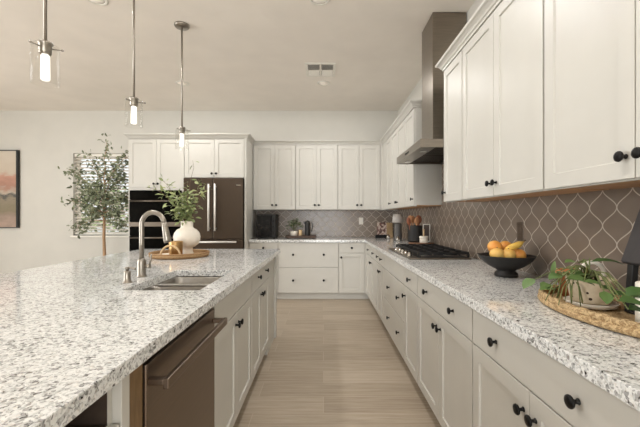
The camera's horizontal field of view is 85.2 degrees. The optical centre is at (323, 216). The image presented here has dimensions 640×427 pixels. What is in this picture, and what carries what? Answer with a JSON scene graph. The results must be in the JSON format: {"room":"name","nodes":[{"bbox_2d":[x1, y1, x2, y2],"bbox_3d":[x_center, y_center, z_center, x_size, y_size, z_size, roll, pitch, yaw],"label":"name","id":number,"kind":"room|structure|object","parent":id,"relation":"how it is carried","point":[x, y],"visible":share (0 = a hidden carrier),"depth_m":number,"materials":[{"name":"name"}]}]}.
{"room":"kitchen","nodes":[
{"label":"kitchen","id":0,"kind":"room"},
{"bbox_2d":[0,111,397,273],"bbox_3d":[-2.772,-0.268,5.941,8.056,3.050,0.150,0,0,0],"label":"wall","id":1,"kind":"structure","parent":0,"point":[46,141],"depth_m":5.87,"materials":[{"name":"paint"}]},
{"bbox_2d":[0,150,19,227],"bbox_3d":[-5.645,-0.470,5.841,1.060,1.305,0.045,0,0,0],"label":"framed painting","id":2,"kind":"object","parent":1,"relation":"attached to","point":[9,159],"visible":1,"depth_m":5.84,"materials":[{"name":"paint"}]},
{"bbox_2d":[70,157,128,236],"bbox_3d":[-3.720,-0.365,5.913,1.060,1.415,0.165,0,0,0],"label":"window","id":3,"kind":"structure","parent":1,"relation":"in","point":[77,157],"depth_m":5.96,"materials":[{"name":"white paint"}]},
{"bbox_2d":[74,154,128,233],"bbox_3d":[-3.720,-0.389,5.911,0.984,1.361,0.056,0,0,0],"label":"window blind","id":4,"kind":"object","parent":3,"relation":"attached to","point":[75,155],"visible":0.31,"depth_m":5.91,"materials":[{"name":"white paint"}]},
{"bbox_2d":[185,139,243,177],"bbox_3d":[-1.607,-0.865,5.476,0.887,0.576,0.772,0,0,0],"label":"upper cabinet","id":5,"kind":"object","parent":1,"relation":"attached to","point":[216,158],"visible":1,"depth_m":5.13,"materials":[{"name":"paint"}]},
{"bbox_2d":[123,100,421,144],"bbox_3d":[-0.834,-1.186,4.730,4.329,0.066,1.963,0,0,4],"label":"trim","id":6,"kind":"structure","parent":1,"relation":"attached to","point":[411,104],"depth_m":5.11,"materials":[{"name":"paint"}]},
{"bbox_2d":[253,145,295,209],"bbox_3d":[-0.786,-0.634,5.697,0.676,1.038,0.332,0,0,0],"label":"upper cabinet","id":7,"kind":"object","parent":1,"relation":"attached to","point":[274,166],"visible":0.99,"depth_m":5.57,"materials":[{"name":"paint"}]},
{"bbox_2d":[296,145,337,209],"bbox_3d":[-0.108,-0.634,5.697,0.676,1.038,0.332,0,0,0],"label":"upper cabinet","id":8,"kind":"object","parent":1,"relation":"attached to","point":[316,165],"visible":1,"depth_m":5.57,"materials":[{"name":"paint"}]},
{"bbox_2d":[257,210,396,236],"bbox_3d":[0.062,0.115,5.861,2.365,0.453,0.008,0,0,0],"label":"tile backsplash","id":9,"kind":"structure","parent":1,"relation":"attached to","point":[326,223],"depth_m":5.86,"materials":[{"name":"grey tile"}]},
{"bbox_2d":[338,145,379,209],"bbox_3d":[0.570,-0.634,5.697,0.676,1.038,0.332,0,0,0],"label":"upper cabinet","id":10,"kind":"object","parent":1,"relation":"attached to","point":[358,165],"visible":1,"depth_m":5.57,"materials":[{"name":"paint"}]},
{"bbox_2d":[0,0,474,110],"bbox_3d":[-2.772,-1.843,0.683,8.456,0.100,10.766,0,0,0],"label":"ceiling","id":11,"kind":"structure","parent":0,"point":[239,55],"depth_m":3.79,"materials":[{"name":"paint"}]},
{"bbox_2d":[29,0,63,81],"bbox_3d":[-1.333,-1.214,1.667,0.141,1.158,0.142,0,0,0],"label":"pendant light","id":12,"kind":"object","parent":11,"relation":"hanging from","point":[45,49],"visible":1,"depth_m":1.66,"materials":[{"name":"white glass"}]},
{"bbox_2d":[29,39,63,55],"bbox_3d":[-1.327,-0.811,1.660,0.130,0.062,0.128,0,0,0],"label":"socket","id":13,"kind":"object","parent":12,"relation":"attached to","point":[44,46],"depth_m":1.65,"materials":[{"name":"silver metal"}]},
{"bbox_2d":[87,0,107,5],"bbox_3d":[-1.870,-1.788,2.860,0.176,0.008,0.176,0,0,0],"label":"recessed light","id":14,"kind":"object","parent":11,"relation":"in","point":[96,2],"visible":1,"depth_m":2.90,"materials":[{"name":"white paint"}]},
{"bbox_2d":[125,0,145,124],"bbox_3d":[-1.333,-1.214,2.447,0.141,1.158,0.142,0,0,0],"label":"pendant light","id":15,"kind":"object","parent":11,"relation":"hanging from","point":[133,100],"visible":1,"depth_m":2.44,"materials":[{"name":"silver metal"}]},
{"bbox_2d":[125,97,145,106],"bbox_3d":[-1.327,-0.811,2.440,0.130,0.062,0.128,0,0,0],"label":"socket","id":16,"kind":"object","parent":15,"relation":"attached to","point":[134,102],"depth_m":2.43,"materials":[{"name":"silver metal"}]},
{"bbox_2d":[174,21,189,146],"bbox_3d":[-1.320,-1.214,3.247,0.141,1.158,0.142,0,0,0],"label":"pendant light","id":17,"kind":"object","parent":11,"relation":"hanging from","point":[180,25],"visible":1,"depth_m":3.24,"materials":[{"name":"silver metal"}]},
{"bbox_2d":[177,126,189,133],"bbox_3d":[-1.314,-0.811,3.240,0.130,0.062,0.128,0,0,0],"label":"socket","id":18,"kind":"object","parent":17,"relation":"attached to","point":[182,130],"depth_m":3.23,"materials":[{"name":"silver metal"}]},
{"bbox_2d":[175,81,188,85],"bbox_3d":[-1.890,-1.788,4.660,0.176,0.008,0.176,0,0,0],"label":"recessed light","id":19,"kind":"object","parent":11,"relation":"in","point":[185,83],"visible":0.75,"depth_m":4.66,"materials":[{"name":"white paint"}]},
{"bbox_2d":[309,0,329,5],"bbox_3d":[-0.030,-1.788,2.860,0.176,0.008,0.176,0,0,0],"label":"recessed light","id":20,"kind":"object","parent":11,"relation":"in","point":[314,2],"visible":1,"depth_m":2.90,"materials":[{"name":"white paint"}]},
{"bbox_2d":[305,63,335,76],"bbox_3d":[-0.035,-1.784,4.230,0.360,0.018,0.380,0,0,0],"label":"ceiling vent","id":21,"kind":"object","parent":11,"relation":"in","point":[312,69],"visible":1,"depth_m":4.22,"materials":[{"name":"white metal"}]},
{"bbox_2d":[317,81,329,85],"bbox_3d":[0.000,-1.788,4.660,0.176,0.008,0.176,0,0,0],"label":"recessed light","id":22,"kind":"object","parent":11,"relation":"in","point":[321,83],"visible":1,"depth_m":4.66,"materials":[{"name":"white paint"}]},
{"bbox_2d":[233,299,440,426],"bbox_3d":[-2.772,1.307,0.683,8.456,0.100,10.766,0,0,0],"label":"floor","id":23,"kind":"structure","parent":0,"point":[329,362],"depth_m":2.78,"materials":[{"name":"brown wood"}]},
{"bbox_2d":[64,389,118,426],"bbox_3d":[-0.789,0.821,0.589,0.590,0.870,0.516,0,0,0],"label":"base cabinet","id":24,"kind":"object","parent":23,"relation":"on","point":[98,414],"visible":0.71,"depth_m":0.83,"materials":[{"name":"paint"}]},
{"bbox_2d":[0,249,280,426],"bbox_3d":[-1.206,0.363,2.025,1.488,0.040,3.450,0,0,0],"label":"countertop","id":25,"kind":"structure","parent":24,"relation":"on","point":[70,332],"depth_m":1.14,"materials":[{"name":"stone"}]},
{"bbox_2d":[122,267,135,283],"bbox_3d":[-1.012,0.301,1.815,0.071,0.084,0.047,0,0,0],"label":"soap dispenser","id":26,"kind":"object","parent":25,"relation":"on","point":[127,274],"visible":1,"depth_m":1.80,"materials":[{"name":"silver metal"}]},
{"bbox_2d":[136,210,170,276],"bbox_3d":[-0.970,0.152,1.994,0.206,0.382,0.056,0,0,4],"label":"kitchen faucet","id":27,"kind":"object","parent":25,"relation":"on","point":[141,262],"visible":1,"depth_m":1.98,"materials":[{"name":"silver metal"}]},
{"bbox_2d":[148,249,209,259],"bbox_3d":[-1.245,0.321,3.020,0.494,0.042,0.494,0,0,0],"label":"wicker tray","id":28,"kind":"object","parent":25,"relation":"on","point":[198,253],"visible":0.84,"depth_m":2.84,"materials":[{"name":"wicker"}]},
{"bbox_2d":[160,245,180,253],"bbox_3d":[-1.258,0.278,2.860,0.180,0.101,0.017,0,0,0],"label":"wooden arch","id":29,"kind":"object","parent":28,"relation":"on","point":[166,246],"visible":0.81,"depth_m":2.85,"materials":[{"name":"brown wood"}]},
{"bbox_2d":[169,241,182,253],"bbox_3d":[-1.252,0.268,2.950,0.112,0.126,0.112,0,0,0],"label":"candle cup","id":30,"kind":"object","parent":28,"relation":"on","point":[179,244],"visible":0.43,"depth_m":2.91,"materials":[{"name":"gold metal"}]},
{"bbox_2d":[173,221,199,253],"bbox_3d":[-1.228,0.184,3.130,0.230,0.294,0.229,0,0,0],"label":"vase","id":31,"kind":"object","parent":28,"relation":"on","point":[190,236],"visible":0.85,"depth_m":3.06,"materials":[{"name":"beige ceramic"}]},
{"bbox_2d":[147,161,212,225],"bbox_3d":[-1.296,-0.214,3.125,0.594,0.599,0.288,0,0,0],"label":"leafy branches","id":32,"kind":"object","parent":31,"relation":"on","point":[186,212],"visible":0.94,"depth_m":3.10,"materials":[{"name":"green plant"}]},
{"bbox_2d":[144,276,222,289],"bbox_3d":[-0.766,0.486,1.940,0.403,0.206,0.656,0,0,0],"label":"sink","id":33,"kind":"object","parent":25,"relation":"in","point":[178,282],"visible":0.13,"depth_m":2.16,"materials":[{"name":"metal"}]},
{"bbox_2d":[58,133,128,255],"bbox_3d":[-3.357,0.005,5.058,0.958,2.503,0.676,0,0,-4],"label":"potted tree","id":34,"kind":"object","parent":23,"relation":"on","point":[98,192],"visible":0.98,"depth_m":5.11,"materials":[{"name":"green plant"}]},
{"bbox_2d":[112,375,128,426],"bbox_3d":[-0.796,0.821,0.866,0.608,0.870,0.036,0,0,0],"label":"divider panel","id":35,"kind":"object","parent":23,"relation":"on","point":[120,392],"visible":0.02,"depth_m":0.85,"materials":[{"name":"paint"}]},
{"bbox_2d":[129,364,141,426],"bbox_3d":[-0.522,0.821,0.925,0.044,0.869,0.071,0,0,0],"label":"cabinet filler","id":36,"kind":"object","parent":23,"relation":"on","point":[135,377],"visible":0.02,"depth_m":0.93,"materials":[{"name":"brown wood"}]},
{"bbox_2d":[128,139,184,250],"bbox_3d":[-2.461,0.052,5.476,0.818,2.410,0.772,0,0,0],"label":"oven tower","id":37,"kind":"object","parent":23,"relation":"on","point":[149,159],"visible":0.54,"depth_m":5.13,"materials":[{"name":"paint"}]},
{"bbox_2d":[129,190,181,250],"bbox_3d":[-2.461,0.252,5.376,0.754,1.286,0.688,0,0,0],"label":"double wall oven","id":38,"kind":"object","parent":37,"relation":"in","point":[141,201],"visible":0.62,"depth_m":5.09,"materials":[{"name":"black glass"}]},
{"bbox_2d":[142,308,226,426],"bbox_3d":[-0.748,0.825,1.268,0.632,0.860,0.604,0,0,0],"label":"dishwasher","id":39,"kind":"object","parent":23,"relation":"on","point":[178,379],"visible":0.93,"depth_m":1.21,"materials":[{"name":"brown metal"}]},
{"bbox_2d":[184,178,243,248],"bbox_3d":[-1.607,0.334,5.410,0.869,1.806,0.820,0,0,0],"label":"refrigerator","id":40,"kind":"object","parent":23,"relation":"on","point":[220,225],"visible":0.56,"depth_m":5.07,"materials":[{"name":"brown metal"}]},
{"bbox_2d":[212,276,251,426],"bbox_3d":[-0.779,0.821,1.988,0.630,0.870,0.824,0,0,0],"label":"base cabinet","id":41,"kind":"object","parent":23,"relation":"on","point":[233,343],"visible":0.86,"depth_m":1.92,"materials":[{"name":"paint"}]},
{"bbox_2d":[244,138,255,248],"bbox_3d":[-1.146,0.051,5.486,0.030,2.409,0.756,0,0,0],"label":"end panel","id":42,"kind":"object","parent":23,"relation":"on","point":[249,213],"visible":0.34,"depth_m":5.25,"materials":[{"name":"paint"}]},
{"bbox_2d":[252,262,268,381],"bbox_3d":[-0.779,0.821,2.783,0.630,0.870,0.764,0,0,0],"label":"base cabinet","id":43,"kind":"object","parent":23,"relation":"on","point":[260,279],"visible":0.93,"depth_m":2.70,"materials":[{"name":"paint"}]},
{"bbox_2d":[249,242,278,298],"bbox_3d":[-0.909,0.821,5.549,0.441,0.870,0.628,0,0,0],"label":"base cabinet","id":44,"kind":"object","parent":23,"relation":"on","point":[252,245],"visible":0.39,"depth_m":5.26,"materials":[{"name":"paint"}]},
{"bbox_2d":[264,256,276,354],"bbox_3d":[-0.794,0.822,3.421,0.600,0.871,0.510,0,0,0],"label":"island end panel","id":45,"kind":"object","parent":23,"relation":"on","point":[273,263],"visible":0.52,"depth_m":3.49,"materials":[{"name":"paint"}]},
{"bbox_2d":[278,242,337,298],"bbox_3d":[-0.231,0.821,5.549,0.914,0.870,0.628,0,0,0],"label":"base cabinet","id":46,"kind":"object","parent":23,"relation":"on","point":[306,270],"visible":1,"depth_m":5.26,"materials":[{"name":"paint"}]},
{"bbox_2d":[338,242,364,298],"bbox_3d":[0.427,0.821,5.549,0.399,0.870,0.628,0,0,0],"label":"base cabinet","id":47,"kind":"object","parent":23,"relation":"on","point":[351,255],"visible":0.99,"depth_m":5.27,"materials":[{"name":"paint"}]},
{"bbox_2d":[364,243,368,298],"bbox_3d":[0.683,0.821,5.279,0.110,0.870,0.158,0,0,0],"label":"cabinet filler","id":48,"kind":"object","parent":23,"relation":"on","point":[365,293],"visible":0.42,"depth_m":5.26,"materials":[{"name":"paint"}]},
{"bbox_2d":[367,244,376,310],"bbox_3d":[0.930,0.821,4.715,0.630,0.870,0.969,0,0,0],"label":"base cabinet","id":49,"kind":"object","parent":23,"relation":"on","point":[371,252],"visible":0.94,"depth_m":4.64,"materials":[{"name":"paint"}]},
{"bbox_2d":[376,250,383,323],"bbox_3d":[0.930,0.821,3.970,0.630,0.870,0.519,0,0,0],"label":"base cabinet","id":50,"kind":"object","parent":23,"relation":"on","point":[380,256],"visible":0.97,"depth_m":3.94,"materials":[{"name":"paint"}]},
{"bbox_2d":[384,255,403,358],"bbox_3d":[0.930,0.821,3.250,0.630,0.870,0.919,0,0,0],"label":"base cabinet","id":51,"kind":"object","parent":23,"relation":"on","point":[393,271],"visible":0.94,"depth_m":3.16,"materials":[{"name":"paint"}]},
{"bbox_2d":[401,267,418,383],"bbox_3d":[0.930,0.821,2.590,0.630,0.870,0.399,0,0,0],"label":"base cabinet","id":52,"kind":"object","parent":23,"relation":"on","point":[410,295],"visible":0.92,"depth_m":2.58,"materials":[{"name":"paint"}]},
{"bbox_2d":[418,276,474,426],"bbox_3d":[0.930,0.821,1.950,0.630,0.870,0.879,0,0,0],"label":"base cabinet","id":53,"kind":"object","parent":23,"relation":"on","point":[445,323],"visible":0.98,"depth_m":1.85,"materials":[{"name":"paint"}]},
{"bbox_2d":[473,309,639,426],"bbox_3d":[0.930,0.821,1.090,0.630,0.870,0.839,0,0,0],"label":"base cabinet","id":54,"kind":"object","parent":23,"relation":"on","point":[516,384],"visible":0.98,"depth_m":1.10,"materials":[{"name":"paint"}]},
{"bbox_2d":[249,237,639,411],"bbox_3d":[0.059,0.363,3.228,2.374,0.040,5.256,0,0,0],"label":"countertop","id":55,"kind":"structure","parent":54,"relation":"on","point":[610,360],"depth_m":1.19,"materials":[{"name":"stone"}]},
{"bbox_2d":[256,214,277,238],"bbox_3d":[-0.902,0.150,5.607,0.305,0.384,0.366,0,0,0],"label":"countertop oven","id":56,"kind":"object","parent":55,"relation":"on","point":[266,224],"visible":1,"depth_m":5.45,"materials":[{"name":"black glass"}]},
{"bbox_2d":[285,235,315,238],"bbox_3d":[-0.365,0.318,5.600,0.480,0.047,0.200,0,0,0],"label":"wooden tray","id":57,"kind":"object","parent":55,"relation":"on","point":[286,236],"visible":1,"depth_m":5.50,"materials":[{"name":"brown wood"}]},
{"bbox_2d":[286,218,301,235],"bbox_3d":[-0.463,0.167,5.604,0.256,0.298,0.261,0,0,42],"label":"herb pot","id":58,"kind":"object","parent":57,"relation":"on","point":[293,233],"visible":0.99,"depth_m":5.57,"materials":[{"name":"beige ceramic"}]},
{"bbox_2d":[303,220,312,235],"bbox_3d":[-0.248,0.184,5.595,0.144,0.264,0.084,0,0,25],"label":"coffee carafe","id":59,"kind":"object","parent":57,"relation":"on","point":[307,223],"visible":0.91,"depth_m":5.57,"materials":[{"name":"black glass"}]},
{"bbox_2d":[375,235,386,237],"bbox_3d":[0.950,0.314,5.702,0.200,0.054,0.135,0,0,0],"label":"book stand","id":60,"kind":"object","parent":55,"relation":"on","point":[376,236],"visible":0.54,"depth_m":5.63,"materials":[{"name":"black metal"}]},
{"bbox_2d":[377,222,386,234],"bbox_3d":[0.953,0.193,5.692,0.155,0.212,0.064,0,0,0],"label":"cookbook","id":61,"kind":"object","parent":60,"relation":"on","point":[381,226],"visible":1,"depth_m":5.68,"materials":[{"name":"multicoloured paper"}]},
{"bbox_2d":[386,223,392,237],"bbox_3d":[1.100,0.221,5.785,0.100,0.247,0.059,0,0,0],"label":"cutting board","id":62,"kind":"object","parent":55,"relation":"on","point":[389,225],"visible":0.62,"depth_m":5.78,"materials":[{"name":"brown wood"}]},
{"bbox_2d":[392,214,403,240],"bbox_3d":[1.085,0.150,5.080,0.166,0.385,0.166,0,0,0],"label":"table lamp","id":63,"kind":"object","parent":55,"relation":"on","point":[397,219],"visible":0.94,"depth_m":5.03,"materials":[{"name":"grey ceramic"}]},
{"bbox_2d":[408,242,433,243],"bbox_3d":[1.100,0.314,3.930,0.272,0.056,0.340,0,0,0],"label":"wooden riser","id":64,"kind":"object","parent":55,"relation":"on","point":[408,242],"visible":0.42,"depth_m":3.84,"materials":[{"name":"brown wood"}]},
{"bbox_2d":[408,225,421,241],"bbox_3d":[1.052,0.191,4.000,0.166,0.190,0.165,0,0,0],"label":"utensil crock","id":65,"kind":"object","parent":64,"relation":"on","point":[415,231],"visible":0.9,"depth_m":3.93,"materials":[{"name":"black ceramic"}]},
{"bbox_2d":[406,217,410,229],"bbox_3d":[0.977,0.134,3.962,0.064,0.260,0.018,0,0,-11],"label":"wooden spoon","id":66,"kind":"object","parent":65,"relation":"in","point":[408,220],"visible":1,"depth_m":3.96,"materials":[{"name":"red wood"}]},
{"bbox_2d":[414,217,418,225],"bbox_3d":[1.056,0.131,3.948,0.056,0.264,0.026,0,0,0],"label":"wooden spoon","id":67,"kind":"object","parent":65,"relation":"in","point":[416,220],"visible":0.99,"depth_m":3.94,"materials":[{"name":"brown wood"}]},
{"bbox_2d":[419,229,427,242],"bbox_3d":[1.115,0.211,3.870,0.096,0.150,0.096,0,0,0],"label":"jar","id":68,"kind":"object","parent":64,"relation":"on","point":[423,239],"visible":1,"depth_m":3.83,"materials":[{"name":"beige ceramic"}]},
{"bbox_2d":[423,224,429,241],"bbox_3d":[1.190,0.183,4.020,0.080,0.205,0.012,0,0,12],"label":"picture frame","id":69,"kind":"object","parent":64,"relation":"on","point":[426,227],"visible":0.7,"depth_m":4.02,"materials":[{"name":"white paint"}]},
{"bbox_2d":[424,225,428,240],"bbox_3d":[1.190,0.183,4.021,0.060,0.185,0.005,0,0,11],"label":"picture","id":70,"kind":"object","parent":69,"relation":"attached to","point":[426,227],"depth_m":4.02,"materials":[{"name":"brown wood"}]},
{"bbox_2d":[388,244,470,259],"bbox_3d":[0.940,0.313,3.250,0.500,0.058,0.910,0,0,0],"label":"gas cooktop","id":71,"kind":"object","parent":55,"relation":"in","point":[410,251],"visible":1,"depth_m":2.94,"materials":[{"name":"metal"}]},
{"bbox_2d":[477,252,536,277],"bbox_3d":[1.060,0.281,2.020,0.309,0.122,0.309,0,0,0],"label":"fruit bowl","id":72,"kind":"object","parent":55,"relation":"on","point":[506,267],"visible":0.92,"depth_m":1.95,"materials":[{"name":"black ceramic"}]},
{"bbox_2d":[487,240,501,250],"bbox_3d":[0.998,0.172,2.030,0.080,0.079,0.080,0,0,0],"label":"orange","id":73,"kind":"object","parent":72,"relation":"in","point":[491,245],"visible":0.65,"depth_m":2.00,"materials":[{"name":"orange food"}]},
{"bbox_2d":[489,247,503,256],"bbox_3d":[0.982,0.206,1.968,0.081,0.071,0.074,0,0,0],"label":"lemon","id":74,"kind":"object","parent":72,"relation":"in","point":[496,252],"visible":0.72,"depth_m":1.94,"materials":[{"name":"yellow food"}]},
{"bbox_2d":[500,240,510,249],"bbox_3d":[1.071,0.176,2.050,0.080,0.079,0.080,0,0,0],"label":"orange","id":75,"kind":"object","parent":72,"relation":"in","point":[505,243],"visible":0.39,"depth_m":2.02,"materials":[{"name":"orange food"}]},
{"bbox_2d":[503,248,515,257],"bbox_3d":[1.042,0.210,1.960,0.079,0.069,0.072,0,0,0],"label":"lemon","id":76,"kind":"object","parent":72,"relation":"in","point":[508,253],"visible":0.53,"depth_m":1.93,"materials":[{"name":"yellow food"}]},
{"bbox_2d":[505,240,525,249],"bbox_3d":[1.091,0.159,1.964,0.121,0.060,0.042,0,0,0],"label":"banana","id":77,"kind":"object","parent":76,"relation":"on","point":[516,245],"visible":0.94,"depth_m":1.95,"materials":[{"name":"yellow food"}]},
{"bbox_2d":[514,248,525,257],"bbox_3d":[1.108,0.214,1.975,0.076,0.075,0.076,0,0,0],"label":"orange","id":78,"kind":"object","parent":72,"relation":"in","point":[520,253],"visible":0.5,"depth_m":1.95,"materials":[{"name":"orange food"}]},
{"bbox_2d":[537,284,639,337],"bbox_3d":[1.035,0.318,1.200,0.412,0.047,0.699,0,0,0],"label":"tray","id":79,"kind":"object","parent":55,"relation":"on","point":[617,320],"visible":0.62,"depth_m":1.14,"materials":[{"name":"beige wicker"}]},
{"bbox_2d":[555,268,583,295],"bbox_3d":[1.035,0.275,1.455,0.110,0.108,0.110,0,0,0],"label":"terracotta pot","id":80,"kind":"object","parent":79,"relation":"on","point":[565,270],"visible":0.1,"depth_m":1.44,"materials":[{"name":"brown ceramic"}]},
{"bbox_2d":[563,260,619,309],"bbox_3d":[0.990,0.248,1.290,0.167,0.162,0.167,0,0,17],"label":"pot","id":81,"kind":"object","parent":79,"relation":"on","point":[590,293],"visible":0.58,"depth_m":1.24,"materials":[{"name":"beige ceramic"}]},
{"bbox_2d":[522,258,639,311],"bbox_3d":[0.868,0.232,1.203,0.333,0.160,0.503,0,0,32],"label":"leaf plant","id":82,"kind":"object","parent":81,"relation":"in","point":[577,274],"visible":0.98,"depth_m":1.20,"materials":[{"name":"green plant"}]},
{"bbox_2d":[621,209,639,314],"bbox_3d":[1.125,0.050,1.120,0.183,0.555,0.183,0,0,0],"label":"candle lantern","id":83,"kind":"object","parent":79,"relation":"on","point":[631,255],"visible":0.8,"depth_m":1.18,"materials":[{"name":"metal"}]},
{"bbox_2d":[635,281,639,322],"bbox_3d":[0.990,0.259,1.045,0.082,0.140,0.082,0,0,0],"label":"pillar candle","id":84,"kind":"object","parent":79,"relation":"on","point":[637,283],"visible":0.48,"depth_m":1.05,"materials":[{"name":"wax"}]},
{"bbox_2d":[398,0,551,279],"bbox_3d":[1.331,-0.268,0.758,0.150,3.050,10.516,0,0,0],"label":"wall","id":85,"kind":"structure","parent":0,"point":[416,93],"depth_m":4.51,"materials":[{"name":"paint"}]},
{"bbox_2d":[380,136,391,209],"bbox_3d":[1.082,-0.634,5.241,0.346,1.038,0.678,0,0,0],"label":"upper cabinet","id":86,"kind":"object","parent":85,"relation":"attached to","point":[388,142],"depth_m":5.33,"materials":[{"name":"paint"}]},
{"bbox_2d":[391,119,422,208],"bbox_3d":[1.088,-0.634,4.486,0.334,1.038,0.828,0,0,0],"label":"upper cabinet","id":87,"kind":"object","parent":85,"relation":"attached to","point":[398,137],"visible":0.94,"depth_m":4.45,"materials":[{"name":"paint"}]},
{"bbox_2d":[405,108,441,206],"bbox_3d":[1.088,-0.634,3.869,0.334,1.038,0.401,0,0,0],"label":"upper cabinet","id":88,"kind":"object","parent":85,"relation":"attached to","point":[423,182],"visible":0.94,"depth_m":3.67,"materials":[{"name":"paint"}]},
{"bbox_2d":[397,12,465,163],"bbox_3d":[1.006,-1.169,3.205,0.480,1.238,0.896,0,0,0],"label":"range hood","id":89,"kind":"object","parent":85,"relation":"attached to","point":[441,29],"visible":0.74,"depth_m":3.04,"materials":[{"name":"metal"}]},
{"bbox_2d":[441,50,495,201],"bbox_3d":[1.088,-0.634,2.571,0.334,1.038,0.366,0,0,0],"label":"upper cabinet","id":90,"kind":"object","parent":85,"relation":"attached to","point":[452,192],"visible":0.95,"depth_m":2.57,"materials":[{"name":"paint"}]},
{"bbox_2d":[435,0,502,71],"bbox_3d":[1.077,-1.186,1.688,0.354,0.066,2.237,0,0,0],"label":"trim","id":91,"kind":"structure","parent":90,"relation":"on","point":[486,8],"depth_m":2.22,"materials":[{"name":"paint"}]},
{"bbox_2d":[398,163,639,291],"bbox_3d":[1.251,-0.131,3.228,0.008,0.944,5.256,0,0,0],"label":"tile backsplash","id":92,"kind":"structure","parent":85,"relation":"attached to","point":[576,227],"depth_m":1.93,"materials":[{"name":"tile"}]},
{"bbox_2d":[517,222,523,240],"bbox_3d":[1.243,0.092,2.200,0.006,0.116,0.072,0,0,0],"label":"outlet","id":93,"kind":"object","parent":92,"relation":"attached to","point":[520,225],"visible":0.98,"depth_m":2.19,"materials":[{"name":"brown plastic"}]},
{"bbox_2d":[518,225,520,237],"bbox_3d":[1.241,0.092,2.200,0.002,0.084,0.034,0,0,0],"label":"socket","id":94,"kind":"object","parent":93,"relation":"attached to","point":[519,226],"depth_m":2.20,"materials":[{"name":"brown plastic"}]},
{"bbox_2d":[462,0,608,199],"bbox_3d":[1.088,-0.634,1.946,0.334,1.038,0.882,0,0,0],"label":"upper cabinet","id":95,"kind":"object","parent":85,"relation":"attached to","point":[503,62],"visible":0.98,"depth_m":1.84,"materials":[{"name":"paint"}]},
{"bbox_2d":[544,0,639,189],"bbox_3d":[1.088,-0.634,1.062,0.334,1.038,0.882,0,0,0],"label":"upper cabinet","id":96,"kind":"object","parent":85,"relation":"attached to","point":[592,47],"visible":1,"depth_m":1.25,"materials":[{"name":"paint"}]},
{"label":"outside","id":97,"kind":"structure","parent":0,"visible":0},
{"bbox_3d":[-3.000,1.457,11.083,18.000,0.200,9.834,0,0,0],"label":"ground","id":98,"kind":"structure","parent":97,"visible":0},
{"bbox_2d":[81,187,127,231],"bbox_3d":[-4.793,0.265,9.614,5.838,2.502,1.255,0,0,0],"label":"hedge","id":99,"kind":"object","parent":98,"relation":"on","point":[87,187],"visible":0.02,"depth_m":9.41,"materials":[{"name":"green plant"}]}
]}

